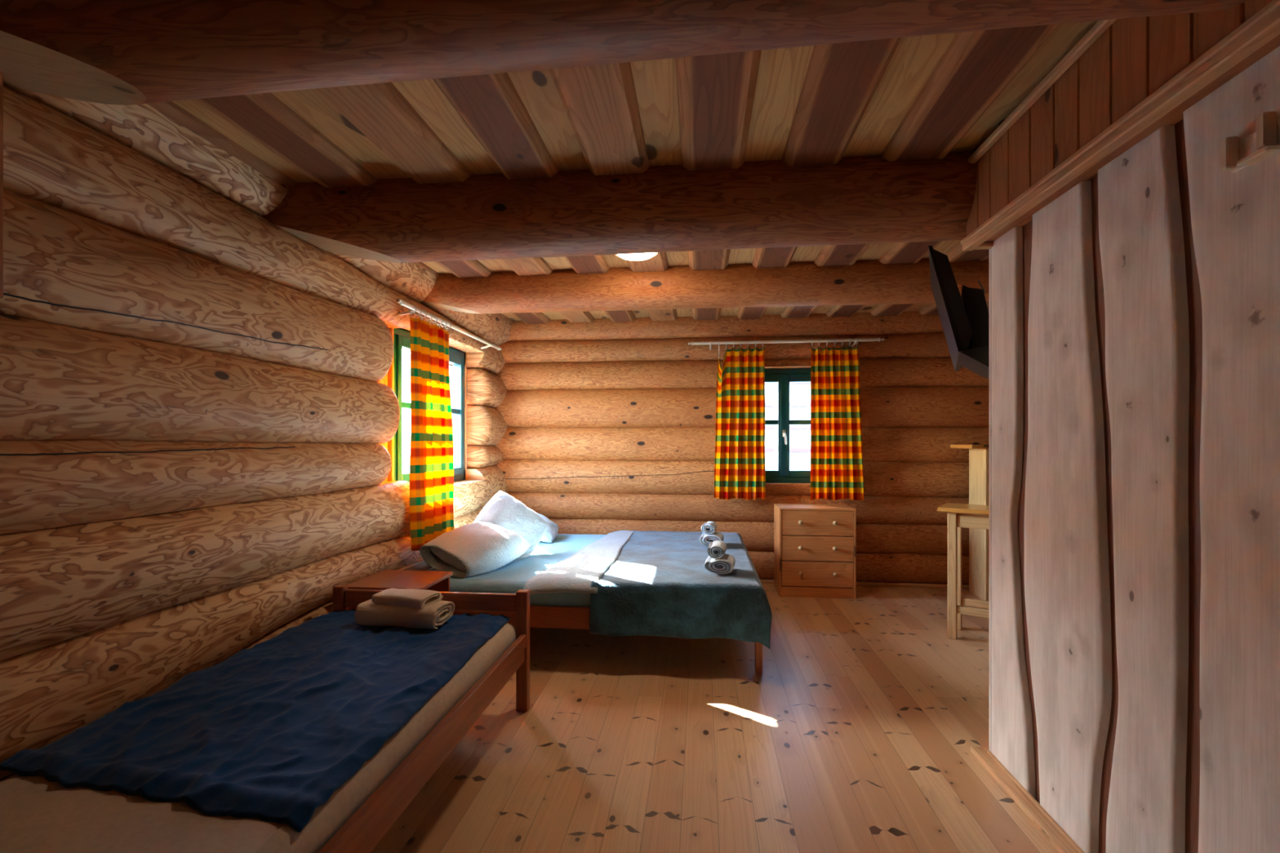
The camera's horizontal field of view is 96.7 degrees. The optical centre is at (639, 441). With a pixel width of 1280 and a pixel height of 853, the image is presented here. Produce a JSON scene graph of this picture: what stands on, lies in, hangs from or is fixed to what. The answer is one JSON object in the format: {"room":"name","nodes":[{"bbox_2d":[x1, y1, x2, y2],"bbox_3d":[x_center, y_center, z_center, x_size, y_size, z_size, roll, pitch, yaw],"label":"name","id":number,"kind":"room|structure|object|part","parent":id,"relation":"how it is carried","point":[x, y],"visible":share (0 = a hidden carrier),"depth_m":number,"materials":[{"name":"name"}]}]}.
{"room":"hotel room","nodes":[
{"label":"hotel room","id":0,"kind":"room"},
{"bbox_2d":[0,84,511,782],"bbox_3d":[-1.808,-0.048,1.526,0.430,2.604,7.850,0,0,6],"label":"wall","id":1,"kind":"structure","parent":0,"point":[199,412],"depth_m":1.97,"materials":[{"name":"brown wood"}]},
{"bbox_2d":[0,71,3,298],"bbox_3d":[-1.682,-0.710,1.433,0.060,0.680,0.092,0,0,6],"label":"trim","id":2,"kind":"structure","parent":1,"relation":"attached to","point":[1,73],"depth_m":1.47,"materials":[{"name":"brown wood"}]},
{"bbox_2d":[387,327,477,484],"bbox_3d":[-1.549,-0.210,4.259,0.275,1.134,1.184,0,0,6],"label":"window","id":3,"kind":"structure","parent":1,"relation":"in","point":[401,337],"depth_m":4.63,"materials":[{"name":"teal paint"}]},
{"bbox_3d":[-1.594,-0.215,4.004,0.069,0.980,0.524,0,0,6],"label":"sash","id":4,"kind":"part","parent":3,"relation":"part of","materials":[{"name":"teal paint"}]},
{"bbox_3d":[-1.539,-0.215,4.521,0.069,0.980,0.516,0,0,6],"label":"sash","id":5,"kind":"part","parent":3,"relation":"part of","materials":[{"name":"teal paint"}]},
{"bbox_3d":[-1.549,0.341,4.259,0.275,0.032,1.160,0,0,6],"label":"sill","id":6,"kind":"part","parent":3,"relation":"part of","materials":[{"name":"brown wood"}]},
{"bbox_2d":[396,298,501,350],"bbox_3d":[-1.371,-0.797,4.123,0.168,0.064,1.692,0,0,6],"label":"curtain rod","id":7,"kind":"object","parent":1,"relation":"attached to","point":[401,302],"visible":0.97,"depth_m":3.84,"materials":[{"name":"beige paint"}]},
{"bbox_2d":[408,304,453,551],"bbox_3d":[-1.348,-0.075,3.717,0.079,1.512,0.558,0,0,6],"label":"curtain","id":8,"kind":"object","parent":7,"relation":"hanging from","point":[432,448],"visible":0.92,"depth_m":3.63,"materials":[{"name":"fabric"}]},
{"bbox_2d":[146,20,1098,324],"bbox_3d":[0.965,-1.148,1.255,6.052,0.120,8.300,0,0,6],"label":"ceiling","id":9,"kind":"structure","parent":0,"point":[933,96],"depth_m":1.96,"materials":[{"name":"brown wood"}]},
{"bbox_2d":[260,151,977,262],"bbox_3d":[0.268,-1.022,2.456,3.990,0.391,0.392,0,0,6],"label":"ceiling beam","id":10,"kind":"structure","parent":9,"relation":"attached to","point":[857,199],"depth_m":2.34,"materials":[{"name":"brown wood"}]},
{"bbox_2d":[0,0,1247,105],"bbox_3d":[0.130,-1.024,1.165,3.990,0.421,0.430,0,0,6],"label":"ceiling beam","id":11,"kind":"structure","parent":9,"relation":"attached to","point":[120,52],"depth_m":1.17,"materials":[{"name":"brown wood"}]},
{"bbox_2d":[615,252,657,260],"bbox_3d":[-0.023,-1.065,3.221,0.260,0.045,0.260,0,0,6],"label":"ceiling lamp","id":12,"kind":"object","parent":9,"relation":"attached to","point":[638,256],"visible":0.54,"depth_m":3.22,"materials":[{"name":"beige paint"}]},
{"bbox_2d":[419,257,989,313],"bbox_3d":[1.201,-1.030,3.663,5.590,0.305,0.301,0,0,6],"label":"ceiling beam","id":13,"kind":"structure","parent":9,"relation":"attached to","point":[872,282],"depth_m":3.63,"materials":[{"name":"brown wood"}]},
{"bbox_2d":[370,582,1058,852],"bbox_3d":[0.944,1.270,1.307,6.000,0.040,8.000,0,0,6],"label":"floor","id":14,"kind":"structure","parent":0,"point":[858,729],"depth_m":2.31,"materials":[{"name":"brown wood"}]},
{"bbox_2d":[0,584,529,852],"bbox_3d":[-1.103,0.973,1.687,0.961,0.555,2.080,0,0,6],"label":"bed","id":15,"kind":"object","parent":14,"relation":"on","point":[37,815],"visible":0.35,"depth_m":1.34,"materials":[{"name":"brown wood"}]},
{"bbox_2d":[0,608,510,832],"bbox_3d":[-1.094,0.807,1.963,0.907,0.043,1.444,0,0,6],"label":"bedspread","id":16,"kind":"object","parent":15,"relation":"on","point":[269,731],"visible":0.95,"depth_m":1.62,"materials":[{"name":"fabric"}]},
{"bbox_2d":[354,599,454,629],"bbox_3d":[-1.038,0.756,2.516,0.379,0.098,0.189,0,0,10],"label":"folded towel","id":17,"kind":"object","parent":16,"relation":"on","point":[367,613],"visible":0.88,"depth_m":2.44,"materials":[{"name":"fabric"}]},
{"bbox_2d":[371,587,443,608],"bbox_3d":[-1.032,0.693,2.526,0.261,0.054,0.157,0,0,16],"label":"folded towel","id":18,"kind":"object","parent":17,"relation":"on","point":[406,597],"visible":1,"depth_m":2.48,"materials":[{"name":"beige fabric"}]},
{"bbox_3d":[-1.446,0.973,2.747,0.055,0.555,0.045,0,0,6],"label":"leg","id":19,"kind":"part","parent":15,"relation":"part of","materials":[{"name":"brown wood"}]},
{"bbox_3d":[-0.645,0.952,1.638,0.030,0.127,1.990,0,0,6],"label":"rail","id":20,"kind":"part","parent":15,"relation":"part of","materials":[{"name":"brown wood"}]},
{"bbox_3d":[-0.996,0.856,2.697,0.851,0.288,0.024,0,0,6],"label":"footboard","id":21,"kind":"part","parent":15,"relation":"part of","materials":[{"name":"brown wood"}]},
{"bbox_3d":[-0.545,0.973,2.650,0.055,0.555,0.045,0,0,6],"label":"leg","id":22,"kind":"part","parent":15,"relation":"part of","materials":[{"name":"brown wood"}]},
{"bbox_2d":[347,569,453,610],"bbox_3d":[-1.278,0.990,3.030,0.415,0.520,0.385,0,0,6],"label":"bedside table","id":23,"kind":"object","parent":14,"relation":"on","point":[439,581],"visible":0.17,"depth_m":3.02,"materials":[{"name":"red wood"}]},
{"bbox_3d":[-1.261,1.001,3.208,0.390,0.498,0.018,0,0,6],"label":"panel","id":24,"kind":"part","parent":23,"relation":"part of","materials":[{"name":"red wood"}]},
{"bbox_2d":[398,533,762,674],"bbox_3d":[-0.292,1.000,4.044,2.100,0.500,1.820,0,0,6],"label":"double bed","id":25,"kind":"object","parent":14,"relation":"on","point":[571,611],"visible":0.12,"depth_m":3.23,"materials":[{"name":"brown wood"}]},
{"bbox_3d":[-1.321,0.940,4.154,0.030,0.380,1.820,0,0,6],"label":"headboard","id":26,"kind":"part","parent":25,"relation":"part of","materials":[{"name":"brown wood"}]},
{"bbox_2d":[419,521,530,577],"bbox_3d":[-1.039,0.676,3.622,0.454,0.279,0.561,0,0,28],"label":"pillow","id":27,"kind":"object","parent":25,"relation":"on","point":[477,548],"visible":1,"depth_m":3.49,"materials":[{"name":"white fabric"}]},
{"bbox_2d":[472,490,548,558],"bbox_3d":[-0.908,0.593,4.020,0.514,0.473,0.308,0,0,-7],"label":"pillow","id":28,"kind":"object","parent":25,"relation":"on","point":[503,509],"visible":0.71,"depth_m":3.99,"materials":[{"name":"white fabric"}]},
{"bbox_3d":[-0.290,0.894,4.044,2.032,0.206,1.768,0,0,6],"label":"mattress","id":29,"kind":"part","parent":25,"relation":"part of","materials":[{"name":"white fabric"}]},
{"bbox_3d":[-0.372,0.975,3.150,2.070,0.120,0.026,0,0,6],"label":"rail","id":30,"kind":"part","parent":25,"relation":"part of","materials":[{"name":"brown wood"}]},
{"bbox_2d":[535,511,558,542],"bbox_3d":[-0.899,0.651,4.581,0.459,0.285,0.397,0,0,-2],"label":"pillow","id":31,"kind":"object","parent":25,"relation":"on","point":[551,532],"visible":0.3,"depth_m":4.52,"materials":[{"name":"white fabric"}]},
{"bbox_2d":[523,529,772,648],"bbox_3d":[0.182,0.914,4.028,1.350,0.313,2.032,0,0,9],"label":"fleece blanket","id":32,"kind":"object","parent":25,"relation":"on","point":[638,583],"visible":0.87,"depth_m":3.10,"materials":[{"name":"teal fabric"}]},
{"bbox_2d":[698,531,724,546],"bbox_3d":[0.532,0.721,4.218,0.171,0.087,0.208,0,0,13],"label":"rolled towel","id":33,"kind":"object","parent":32,"relation":"on","point":[705,540],"visible":0.85,"depth_m":4.14,"materials":[{"name":"white fabric"}]},
{"bbox_2d":[701,520,716,534],"bbox_3d":[0.514,0.642,4.235,0.106,0.080,0.198,0,0,13],"label":"rolled towel","id":34,"kind":"object","parent":33,"relation":"on","point":[709,527],"visible":1,"depth_m":4.15,"materials":[{"name":"white fabric"}]},
{"bbox_2d":[704,553,735,573],"bbox_3d":[0.474,0.722,3.369,0.170,0.089,0.207,0,0,13],"label":"rolled towel","id":35,"kind":"object","parent":32,"relation":"on","point":[725,564],"visible":0.93,"depth_m":3.28,"materials":[{"name":"white fabric"}]},
{"bbox_2d":[706,540,726,558],"bbox_3d":[0.460,0.642,3.386,0.104,0.080,0.197,0,0,13],"label":"rolled towel","id":36,"kind":"object","parent":35,"relation":"on","point":[716,549],"visible":1,"depth_m":3.31,"materials":[{"name":"white fabric"}]},
{"bbox_3d":[0.644,1.100,3.088,0.036,0.300,0.062,0,0,6],"label":"leg","id":37,"kind":"part","parent":25,"relation":"part of","materials":[{"name":"brown wood"}]},
{"bbox_2d":[773,503,856,599],"bbox_3d":[1.434,0.892,4.696,0.597,0.715,0.357,0,0,6],"label":"dresser","id":38,"kind":"object","parent":14,"relation":"on","point":[815,545],"visible":1,"depth_m":4.55,"materials":[{"name":"brown wood"}]},
{"bbox_3d":[1.147,0.901,4.740,0.018,0.697,0.330,0,0,6],"label":"panel","id":39,"kind":"part","parent":38,"relation":"part of","materials":[{"name":"brown wood"}]},
{"bbox_3d":[1.435,0.544,4.709,0.597,0.018,0.330,0,0,6],"label":"panel","id":40,"kind":"part","parent":38,"relation":"part of","materials":[{"name":"brown wood"}]},
{"bbox_3d":[1.434,0.653,4.696,0.555,0.197,0.297,0,0,6],"label":"drawer","id":41,"kind":"part","parent":38,"relation":"part of","materials":[{"name":"brown wood"}]},
{"bbox_3d":[1.434,0.858,4.696,0.555,0.197,0.297,0,0,6],"label":"drawer","id":42,"kind":"part","parent":38,"relation":"part of","materials":[{"name":"brown wood"}]},
{"bbox_3d":[1.434,1.062,4.696,0.555,0.197,0.297,0,0,6],"label":"drawer","id":43,"kind":"part","parent":38,"relation":"part of","materials":[{"name":"brown wood"}]},
{"bbox_3d":[1.723,0.901,4.678,0.018,0.697,0.330,0,0,6],"label":"panel","id":44,"kind":"part","parent":38,"relation":"part of","materials":[{"name":"brown wood"}]},
{"bbox_2d":[936,502,989,639],"bbox_3d":[2.207,0.834,3.586,0.552,0.832,0.357,0,0,36],"label":"bar stool","id":45,"kind":"object","parent":14,"relation":"on","point":[959,515],"visible":0.6,"depth_m":3.59,"materials":[{"name":"brown wood"}]},
{"bbox_3d":[1.984,0.849,3.614,0.050,0.802,0.045,0,0,36],"label":"leg","id":46,"kind":"part","parent":45,"relation":"part of","materials":[{"name":"brown wood"}]},
{"bbox_3d":[2.117,0.849,3.795,0.050,0.802,0.045,0,0,36],"label":"leg","id":47,"kind":"part","parent":45,"relation":"part of","materials":[{"name":"brown wood"}]},
{"bbox_3d":[2.207,0.433,3.586,0.552,0.030,0.357,0,0,36],"label":"seat","id":48,"kind":"part","parent":45,"relation":"part of","materials":[{"name":"brown wood"}]},
{"bbox_2d":[950,444,989,601],"bbox_3d":[3.131,0.637,4.503,1.130,1.225,0.380,0,0,6],"label":"bar table","id":49,"kind":"object","parent":14,"relation":"on","point":[979,455],"depth_m":4.53,"materials":[{"name":"brown wood"}]},
{"bbox_3d":[2.724,0.652,4.576,0.025,1.195,0.280,0,0,6],"label":"panel","id":50,"kind":"part","parent":49,"relation":"part of","materials":[{"name":"brown wood"}]},
{"bbox_3d":[3.178,0.652,4.397,0.915,1.195,0.020,0,0,6],"label":"panel","id":51,"kind":"part","parent":49,"relation":"part of","materials":[{"name":"brown wood"}]},
{"bbox_2d":[495,311,989,584],"bbox_3d":[1.412,0.045,5.123,5.680,2.414,0.312,0,0,6],"label":"wall","id":52,"kind":"structure","parent":0,"point":[611,424],"depth_m":5.10,"materials":[{"name":"brown wood"}]},
{"bbox_2d":[688,337,884,350],"bbox_3d":[1.249,-0.849,4.956,1.655,0.062,0.158,0,0,6],"label":"curtain rod","id":53,"kind":"object","parent":52,"relation":"attached to","point":[855,340],"visible":1,"depth_m":4.88,"materials":[{"name":"beige paint"}]},
{"bbox_2d":[714,339,765,500],"bbox_3d":[0.866,-0.186,4.937,0.443,1.384,0.068,0,0,6],"label":"curtain","id":54,"kind":"object","parent":53,"relation":"hanging from","point":[740,471],"visible":1,"depth_m":4.93,"materials":[{"name":"fabric"}]},
{"bbox_2d":[810,337,864,500],"bbox_3d":[1.677,-0.190,4.852,0.446,1.382,0.065,0,0,6],"label":"curtain","id":55,"kind":"object","parent":53,"relation":"hanging from","point":[837,473],"visible":1,"depth_m":4.85,"materials":[{"name":"fabric"}]},
{"bbox_2d":[764,368,810,484],"bbox_3d":[1.298,-0.138,5.154,0.759,1.088,0.275,0,0,6],"label":"window","id":56,"kind":"structure","parent":52,"relation":"in","point":[782,376],"depth_m":5.13,"materials":[{"name":"teal paint"}]},
{"bbox_3d":[1.149,-0.143,5.188,0.312,0.934,0.069,0,0,6],"label":"sash","id":57,"kind":"part","parent":56,"relation":"part of","materials":[{"name":"teal paint"}]},
{"bbox_3d":[1.298,-0.040,5.106,0.026,0.132,0.047,0,0,0],"label":"handle","id":58,"kind":"part","parent":56,"relation":"part of","materials":[{"name":"metal"}]},
{"bbox_3d":[1.298,0.390,5.154,0.735,0.032,0.275,0,0,6],"label":"sill","id":59,"kind":"part","parent":56,"relation":"part of","materials":[{"name":"teal paint"}]},
{"bbox_3d":[1.454,-0.143,5.155,0.304,0.934,0.069,0,0,6],"label":"sash","id":60,"kind":"part","parent":56,"relation":"part of","materials":[{"name":"teal paint"}]},
{"bbox_2d":[760,579,968,588],"bbox_3d":[1.364,1.236,4.998,5.350,0.028,0.030,0,0,6],"label":"baseboard","id":61,"kind":"structure","parent":52,"relation":"attached to","point":[764,581],"depth_m":4.89,"materials":[{"name":"brown wood"}]},
{"bbox_2d":[966,0,1279,242],"bbox_3d":[1.162,-0.939,0.471,0.120,0.318,3.584,0,0,6],"label":"wall","id":62,"kind":"structure","parent":0,"point":[1134,57],"depth_m":1.51,"materials":[{"name":"brown wood"}]},
{"bbox_2d":[967,18,1116,163],"bbox_3d":[1.088,-1.075,0.473,0.029,0.026,3.572,0,0,6],"label":"trim","id":63,"kind":"structure","parent":62,"relation":"attached to","point":[1095,33],"depth_m":1.70,"materials":[{"name":"brown wood"}]},
{"bbox_2d":[960,0,1279,251],"bbox_3d":[1.149,-0.780,0.478,0.126,0.044,3.594,0,0,6],"label":"trim","id":64,"kind":"structure","parent":62,"relation":"attached to","point":[1263,26],"depth_m":1.33,"materials":[{"name":"brown wood"}]},
{"bbox_2d":[991,45,1279,852],"bbox_3d":[1.251,0.090,0.458,0.120,2.320,3.577,0,0,6],"label":"wall","id":65,"kind":"structure","parent":0,"point":[1135,313],"depth_m":1.46,"materials":[{"name":"brown wood"}]},
{"bbox_2d":[928,245,989,377],"bbox_3d":[1.528,-0.584,2.728,0.328,0.556,0.941,0,0,21],"label":"television","id":66,"kind":"object","parent":65,"relation":"attached to","point":[965,317],"visible":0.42,"depth_m":2.46,"materials":[{"name":"black plastic"}]},
{"bbox_2d":[989,248,991,752],"bbox_3d":[1.446,0.100,2.247,0.122,2.300,0.018,0,0,6],"label":"trim","id":67,"kind":"structure","parent":65,"relation":"attached to","point":[990,250],"depth_m":2.25,"materials":[{"name":"brown wood"}]},
{"bbox_2d":[970,746,1084,852],"bbox_3d":[1.166,1.235,0.491,0.055,0.030,3.624,0,0,6],"label":"baseboard","id":68,"kind":"structure","parent":65,"relation":"attached to","point":[1044,822],"depth_m":1.93,"materials":[{"name":"brown wood"}]},
{"bbox_2d":[1219,111,1279,172],"bbox_3d":[1.248,-0.610,1.165,0.036,0.084,0.110,0,0,6],"label":"wall hook rack","id":69,"kind":"object","parent":65,"relation":"attached to","point":[1235,155],"visible":1,"depth_m":1.15,"materials":[{"name":"brown wood"}]},
{"label":"outside","id":70,"kind":"structure","parent":0,"visible":0},
{"bbox_2d":[402,461,409,472],"bbox_3d":[1.063,1.850,9.943,80.000,0.001,80.000,0,0,6],"label":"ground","id":71,"kind":"structure","parent":70,"point":[406,464],"depth_m":42.17,"materials":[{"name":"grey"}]},
{"bbox_2d":[764,382,810,470],"bbox_3d":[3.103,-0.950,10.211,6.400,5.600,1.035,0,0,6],"label":"window panes","id":72,"kind":"structure","parent":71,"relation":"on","point":[799,392],"depth_m":9.78,"materials":[{"name":"clear glass"}]}
]}

